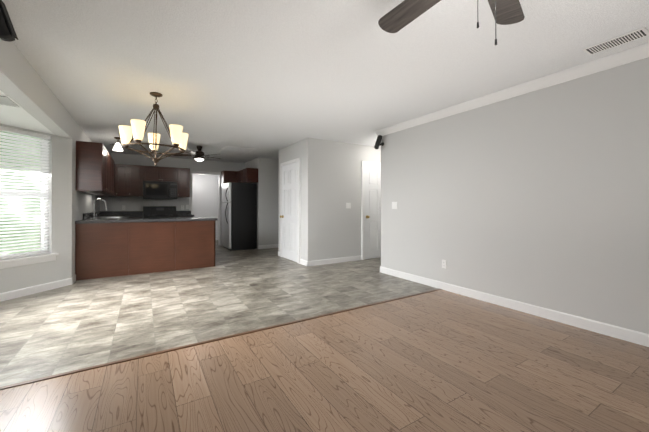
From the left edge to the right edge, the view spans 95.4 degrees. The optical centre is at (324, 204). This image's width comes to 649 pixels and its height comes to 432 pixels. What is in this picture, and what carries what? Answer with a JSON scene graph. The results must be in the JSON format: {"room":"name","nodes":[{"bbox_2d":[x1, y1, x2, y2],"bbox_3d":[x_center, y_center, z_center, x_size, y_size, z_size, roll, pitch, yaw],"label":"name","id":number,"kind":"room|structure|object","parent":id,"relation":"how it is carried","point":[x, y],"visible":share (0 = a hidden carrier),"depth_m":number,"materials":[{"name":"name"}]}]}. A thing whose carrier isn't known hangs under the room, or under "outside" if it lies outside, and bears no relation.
{"room":"living room","nodes":[
{"label":"living room","id":0,"kind":"room"},
{"bbox_2d":[0,90,54,134],"bbox_3d":[-3.389,-1.070,2.742,1.120,0.197,3.060,0,0,-32],"label":"ceiling","id":1,"kind":"structure","parent":0,"point":[19,117],"depth_m":3.36,"materials":[{"name":"white"}]},
{"bbox_2d":[0,94,22,107],"bbox_3d":[-2.976,-0.965,2.737,0.170,0.011,0.360,0,0,-32],"label":"ceiling vent","id":2,"kind":"object","parent":1,"relation":"in","point":[5,100],"visible":1,"depth_m":2.76,"materials":[{"name":"white plastic"}]},
{"bbox_2d":[0,39,99,292],"bbox_3d":[-2.812,-0.073,1.894,1.036,2.440,11.800,0,0,-32],"label":"wall","id":3,"kind":"structure","parent":0,"point":[60,213],"depth_m":4.04,"materials":[{"name":"grey paint"}]},
{"bbox_2d":[0,0,17,41],"bbox_3d":[-1.979,-1.110,1.746,0.224,0.239,0.090,0,0,-27],"label":"speaker","id":4,"kind":"object","parent":3,"relation":"attached to","point":[7,32],"visible":1,"depth_m":1.75,"materials":[{"name":"black plastic"}]},
{"bbox_2d":[0,131,47,257],"bbox_3d":[-3.918,-0.138,3.696,0.050,1.610,0.760,0,0,13],"label":"window","id":5,"kind":"structure","parent":3,"relation":"in","point":[36,195],"depth_m":4.02,"materials":[{"name":"white"}]},
{"bbox_2d":[0,126,50,259],"bbox_3d":[-3.860,-0.139,3.682,0.061,1.604,0.744,0,0,13],"label":"window blind","id":6,"kind":"object","parent":5,"relation":"attached to","point":[22,143],"visible":0.96,"depth_m":3.77,"materials":[{"name":"white plastic"}]},
{"bbox_2d":[0,253,58,268],"bbox_3d":[-3.838,0.717,3.672,0.115,0.100,0.880,0,0,13],"label":"window sill","id":7,"kind":"structure","parent":3,"relation":"attached to","point":[19,261],"depth_m":3.75,"materials":[{"name":"white wood"}]},
{"bbox_2d":[76,141,106,192],"bbox_3d":[-3.794,-0.596,4.810,0.330,0.760,0.492,0,0,-32],"label":"upper cabinet","id":8,"kind":"object","parent":3,"relation":"attached to","point":[91,157],"depth_m":4.61,"materials":[{"name":"brown wood"}]},
{"bbox_2d":[83,213,102,216],"bbox_3d":[-4.743,0.206,6.056,0.020,0.100,2.338,0,0,-32],"label":"backsplash","id":9,"kind":"structure","parent":3,"relation":"attached to","point":[84,214],"depth_m":5.66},
{"bbox_2d":[91,157,114,195],"bbox_3d":[-4.471,-0.590,5.913,0.330,0.760,0.544,0,0,-32],"label":"upper cabinet","id":10,"kind":"object","parent":3,"relation":"attached to","point":[112,193],"depth_m":6.19,"materials":[{"name":"brown wood"}]},
{"bbox_2d":[107,151,110,192],"bbox_3d":[-4.011,-0.594,5.163,0.330,0.760,0.544,0,0,-32],"label":"upper cabinet","id":11,"kind":"object","parent":3,"relation":"attached to","point":[108,155],"depth_m":5.51,"materials":[{"name":"brown wood"}]},
{"bbox_2d":[115,164,118,195],"bbox_3d":[-4.959,-0.585,6.743,0.365,0.760,0.353,0,0,-32],"label":"upper cabinet","id":12,"kind":"object","parent":3,"relation":"attached to","point":[116,165],"depth_m":6.97,"materials":[{"name":"brown wood"}]},
{"bbox_2d":[0,244,648,346],"bbox_3d":[0.425,1.104,3.139,7.550,0.100,10.250,0,0,-32],"label":"baseboard","id":13,"kind":"structure","parent":3,"relation":"attached to","point":[633,336],"depth_m":3.52,"materials":[{"name":"white wood"}]},
{"bbox_2d":[131,213,193,216],"bbox_3d":[-4.356,0.285,7.316,1.998,0.047,0.632,0,0,-32],"label":"countertop","id":14,"kind":"structure","parent":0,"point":[132,214],"depth_m":7.45,"materials":[{"name":"black stone"}]},
{"bbox_2d":[143,206,177,217],"bbox_3d":[-4.125,0.611,7.423,0.746,1.135,0.689,0,0,-32],"label":"stove","id":15,"kind":"object","parent":14,"relation":"in","point":[148,211],"depth_m":7.57,"materials":[{"name":"black metal"}]},
{"bbox_2d":[100,153,244,210],"bbox_3d":[-3.928,-0.038,8.043,3.490,2.440,0.150,0,0,-32],"label":"wall","id":16,"kind":"structure","parent":0,"point":[115,203],"depth_m":7.70,"materials":[{"name":"grey paint"}]},
{"bbox_2d":[119,165,130,196],"bbox_3d":[-4.888,-0.583,7.172,0.305,0.760,0.331,0,0,-32],"label":"upper cabinet","id":17,"kind":"object","parent":16,"relation":"attached to","point":[124,170],"depth_m":7.06,"materials":[{"name":"brown wood"}]},
{"bbox_2d":[131,165,142,196],"bbox_3d":[-4.693,-0.582,7.291,0.360,0.760,0.331,0,0,-32],"label":"upper cabinet","id":18,"kind":"object","parent":16,"relation":"attached to","point":[136,170],"depth_m":7.18,"materials":[{"name":"brown wood"}]},
{"bbox_2d":[103,209,190,216],"bbox_3d":[-4.516,0.215,7.578,1.998,0.100,0.019,0,0,-32],"label":"backsplash","id":19,"kind":"structure","parent":16,"relation":"attached to","point":[104,214],"depth_m":7.23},
{"bbox_2d":[143,166,162,180],"bbox_3d":[-4.357,-0.773,7.499,0.429,0.375,0.331,0,0,-32],"label":"upper cabinet","id":20,"kind":"object","parent":16,"relation":"attached to","point":[150,173],"depth_m":7.35,"materials":[{"name":"brown wood"}]},
{"bbox_2d":[143,181,176,198],"bbox_3d":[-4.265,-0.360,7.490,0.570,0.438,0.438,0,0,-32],"label":"microwave","id":21,"kind":"object","parent":16,"relation":"attached to","point":[151,189],"depth_m":7.34,"materials":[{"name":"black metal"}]},
{"bbox_2d":[163,167,178,180],"bbox_3d":[-4.080,-0.772,7.668,0.429,0.375,0.331,0,0,-32],"label":"upper cabinet","id":22,"kind":"object","parent":16,"relation":"attached to","point":[169,173],"depth_m":7.57,"materials":[{"name":"brown wood"}]},
{"bbox_2d":[179,169,189,196],"bbox_3d":[-3.769,-0.579,7.858,0.300,0.760,0.331,0,0,-32],"label":"upper cabinet","id":23,"kind":"object","parent":16,"relation":"attached to","point":[184,174],"depth_m":7.73,"materials":[{"name":"brown wood"}]},
{"bbox_2d":[189,171,221,245],"bbox_3d":[-3.370,0.127,8.376,0.880,2.115,0.164,0,0,-32],"label":"trim","id":24,"kind":"structure","parent":16,"relation":"attached to","point":[219,204],"depth_m":8.51,"materials":[{"name":"white"}]},
{"bbox_2d":[221,170,234,183],"bbox_3d":[-2.719,-0.770,8.466,0.408,0.370,0.394,0,0,-32],"label":"upper cabinet","id":25,"kind":"object","parent":16,"relation":"attached to","point":[226,176],"depth_m":8.33,"materials":[{"name":"brown wood"}]},
{"bbox_2d":[171,181,178,198],"bbox_3d":[-3.963,-0.359,7.675,0.212,0.438,0.438,0,0,-32],"label":"control panel","id":26,"kind":"object","parent":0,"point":[174,184],"depth_m":7.55,"materials":[{"name":"black plastic"}]},
{"bbox_2d":[192,174,218,239],"bbox_3d":[-4.184,-0.028,9.627,2.270,2.440,0.180,0,0,-32],"label":"wall","id":27,"kind":"structure","parent":0,"point":[204,195],"depth_m":9.68,"materials":[{"name":"white paint"}]},
{"bbox_2d":[0,240,437,386],"bbox_3d":[-1.819,1.199,6.654,8.300,0.050,8.010,0,0,-32],"label":"floor","id":28,"kind":"structure","parent":0,"point":[78,324],"depth_m":3.35,"materials":[{"name":"tile"}]},
{"bbox_2d":[135,221,162,274],"bbox_3d":[-3.185,0.731,5.263,0.490,0.870,0.603,0,0,-32],"label":"base cabinet","id":29,"kind":"object","parent":28,"relation":"on","point":[151,239],"depth_m":5.01,"materials":[{"name":"brown wood"}]},
{"bbox_2d":[163,221,182,271],"bbox_3d":[-2.837,0.733,5.476,0.554,0.870,0.603,0,0,-32],"label":"base cabinet","id":30,"kind":"object","parent":28,"relation":"on","point":[172,230],"depth_m":5.20,"materials":[{"name":"brown wood"}]},
{"bbox_2d":[183,221,214,268],"bbox_3d":[-2.458,0.734,5.697,0.552,0.870,0.622,0,0,-32],"label":"base cabinet","id":31,"kind":"object","parent":28,"relation":"on","point":[198,236],"depth_m":5.42,"materials":[{"name":"brown wood"}]},
{"bbox_2d":[75,217,217,224],"bbox_3d":[-3.079,0.274,5.310,2.078,0.045,0.675,0,0,-32],"label":"countertop","id":32,"kind":"structure","parent":31,"relation":"on","point":[86,220],"depth_m":5.15,"materials":[{"name":"grey stone"}]},
{"bbox_2d":[90,198,121,218],"bbox_3d":[-4.262,0.176,5.795,0.478,0.594,0.810,0,0,-32],"label":"sink","id":33,"kind":"object","parent":32,"relation":"in","point":[92,214],"depth_m":5.74,"materials":[{"name":"silver metal"}]},
{"bbox_2d":[222,182,256,250],"bbox_3d":[-2.353,0.309,7.980,0.808,1.745,0.800,0,0,-32],"label":"fridge","id":34,"kind":"object","parent":28,"relation":"on","point":[239,217],"visible":1,"depth_m":7.66,"materials":[{"name":"black metal"}]},
{"bbox_2d":[235,169,242,182],"bbox_3d":[-2.243,-0.771,8.308,0.340,0.370,0.519,0,0,-32],"label":"upper cabinet","id":35,"kind":"object","parent":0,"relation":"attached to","point":[238,174],"depth_m":8.29,"materials":[{"name":"brown wood"}]},
{"bbox_2d":[243,169,257,182],"bbox_3d":[-2.019,-0.773,7.972,0.310,0.370,0.497,0,0,-32],"label":"upper cabinet","id":36,"kind":"object","parent":0,"relation":"attached to","point":[249,175],"depth_m":7.78,"materials":[{"name":"brown wood"}]},
{"bbox_2d":[245,157,278,248],"bbox_3d":[-1.061,-0.026,10.035,3.480,2.440,3.050,0,0,-32],"label":"wall","id":37,"kind":"structure","parent":0,"point":[268,204],"depth_m":7.97,"materials":[{"name":"grey paint"}]},
{"bbox_2d":[0,289,648,431],"bbox_3d":[1.172,1.164,0.570,4.780,0.050,5.490,0,0,-32],"label":"floor","id":38,"kind":"structure","parent":0,"point":[441,360],"depth_m":1.90,"materials":[{"name":"brown wood"}]},
{"bbox_2d":[0,288,440,389],"bbox_3d":[-0.263,1.150,2.910,4.380,0.006,0.036,0,0,-32],"label":"transition strip","id":39,"kind":"object","parent":38,"relation":"on","point":[100,365],"depth_m":2.36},
{"bbox_2d":[2,0,648,162],"bbox_3d":[0.097,-1.327,4.624,7.170,0.100,13.500,0,0,-32],"label":"ceiling","id":40,"kind":"structure","parent":0,"point":[267,78],"depth_m":2.62,"materials":[{"name":"white paint"}]},
{"bbox_2d":[113,137,122,150],"bbox_3d":[-3.930,-1.151,5.614,0.170,0.239,0.170,0,0,-32],"label":"kitchen ceiling light","id":41,"kind":"object","parent":40,"relation":"hanging from","point":[117,147],"visible":0.98,"depth_m":5.58,"materials":[{"name":"white glass"}]},
{"bbox_2d":[119,92,187,165],"bbox_3d":[-1.970,-0.865,3.442,0.720,0.836,0.698,0,0,-32],"label":"chandelier","id":42,"kind":"object","parent":40,"relation":"hanging from","point":[179,138],"visible":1,"depth_m":3.32,"materials":[{"name":"white glass"}]},
{"bbox_2d":[174,146,219,160],"bbox_3d":[-2.744,-1.105,6.445,1.015,0.321,0.982,0,0,-32],"label":"kitchen ceiling fan","id":43,"kind":"object","parent":40,"relation":"hanging from","point":[199,155],"visible":1,"depth_m":6.34,"materials":[{"name":"brown metal"}]},
{"bbox_2d":[218,145,254,153],"bbox_3d":[-2.038,-1.256,6.833,0.660,0.018,0.800,0,0,-32],"label":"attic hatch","id":44,"kind":"structure","parent":40,"relation":"attached to","point":[235,149],"depth_m":6.76,"materials":[{"name":"white paint"}]},
{"bbox_2d":[378,0,524,44],"bbox_3d":[0.689,-0.971,1.352,1.266,0.649,1.213,0,0,-32],"label":"room ceiling fan","id":45,"kind":"object","parent":40,"relation":"hanging from","point":[401,15],"visible":1,"depth_m":1.70,"materials":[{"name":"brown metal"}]},
{"bbox_2d":[375,42,648,136],"bbox_3d":[2.623,-1.243,2.342,0.070,0.095,6.570,0,0,-32],"label":"crown molding","id":46,"kind":"structure","parent":40,"relation":"attached to","point":[630,55],"depth_m":3.01,"materials":[{"name":"white wood"}]},
{"bbox_2d":[582,27,648,54],"bbox_3d":[2.302,-1.284,2.339,0.170,0.011,0.360,0,0,-32],"label":"ceiling vent","id":47,"kind":"object","parent":40,"relation":"in","point":[621,39],"visible":1,"depth_m":2.31,"materials":[{"name":"white plastic"}]},
{"bbox_2d":[279,138,380,261],"bbox_3d":[0.777,-0.043,7.086,3.430,2.440,1.420,0,0,-32],"label":"wall block","id":48,"kind":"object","parent":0,"point":[330,189],"visible":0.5,"depth_m":5.88,"materials":[{"name":"grey paint"}]},
{"bbox_2d":[280,162,297,262],"bbox_3d":[-0.760,0.151,6.211,0.097,2.018,0.802,0,0,-32],"label":"closet door","id":49,"kind":"structure","parent":48,"relation":"attached to","point":[289,216],"depth_m":6.19,"materials":[{"name":"white wood"}]},
{"bbox_2d":[280,158,300,263],"bbox_3d":[-0.732,0.124,6.230,0.036,2.096,0.932,0,0,-32],"label":"door frame","id":50,"kind":"structure","parent":48,"relation":"attached to","point":[298,160],"depth_m":5.84,"materials":[{"name":"white wood"}]},
{"bbox_2d":[361,161,380,259],"bbox_3d":[1.196,0.125,6.488,0.952,2.096,0.036,0,0,-32],"label":"door frame","id":51,"kind":"structure","parent":48,"relation":"attached to","point":[363,163],"depth_m":6.25,"materials":[{"name":"white wood"}]},
{"bbox_2d":[365,164,380,258],"bbox_3d":[1.214,0.152,6.459,0.822,2.018,0.097,0,0,-32],"label":"hall door","id":52,"kind":"structure","parent":51,"relation":"attached to","point":[372,211],"depth_m":6.39,"materials":[{"name":"white wood"}]},
{"bbox_2d":[381,57,648,333],"bbox_3d":[3.814,-0.067,2.936,2.590,2.440,6.650,0,0,-32],"label":"wall block","id":53,"kind":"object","parent":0,"point":[540,198],"visible":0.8,"depth_m":3.06,"materials":[{"name":"grey paint"}]},
{"bbox_2d":[374,135,383,148],"bbox_3d":[0.921,-1.056,5.010,0.178,0.238,0.139,0,0,-32],"label":"speaker","id":54,"kind":"object","parent":53,"relation":"attached to","point":[378,142],"visible":1,"depth_m":4.96,"materials":[{"name":"black plastic"}]},
{"bbox_2d":[392,202,396,208],"bbox_3d":[1.137,0.014,4.808,0.015,0.116,0.116,0,0,-32],"label":"light switch","id":55,"kind":"object","parent":53,"relation":"attached to","point":[394,205],"visible":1,"depth_m":4.81,"materials":[{"name":"white plastic"}]},
{"bbox_2d":[442,260,445,268],"bbox_3d":[1.626,0.809,4.012,0.008,0.116,0.070,0,0,-32],"label":"electrical outlet","id":56,"kind":"object","parent":53,"relation":"attached to","point":[443,263],"visible":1,"depth_m":4.00,"materials":[{"name":"white plastic"}]},
{"label":"outside","id":57,"kind":"structure","parent":0,"visible":0},
{"bbox_2d":[0,131,41,254],"bbox_3d":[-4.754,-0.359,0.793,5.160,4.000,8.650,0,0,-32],"label":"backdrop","id":58,"kind":"structure","parent":57,"point":[20,204],"depth_m":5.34,"materials":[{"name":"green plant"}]}
]}

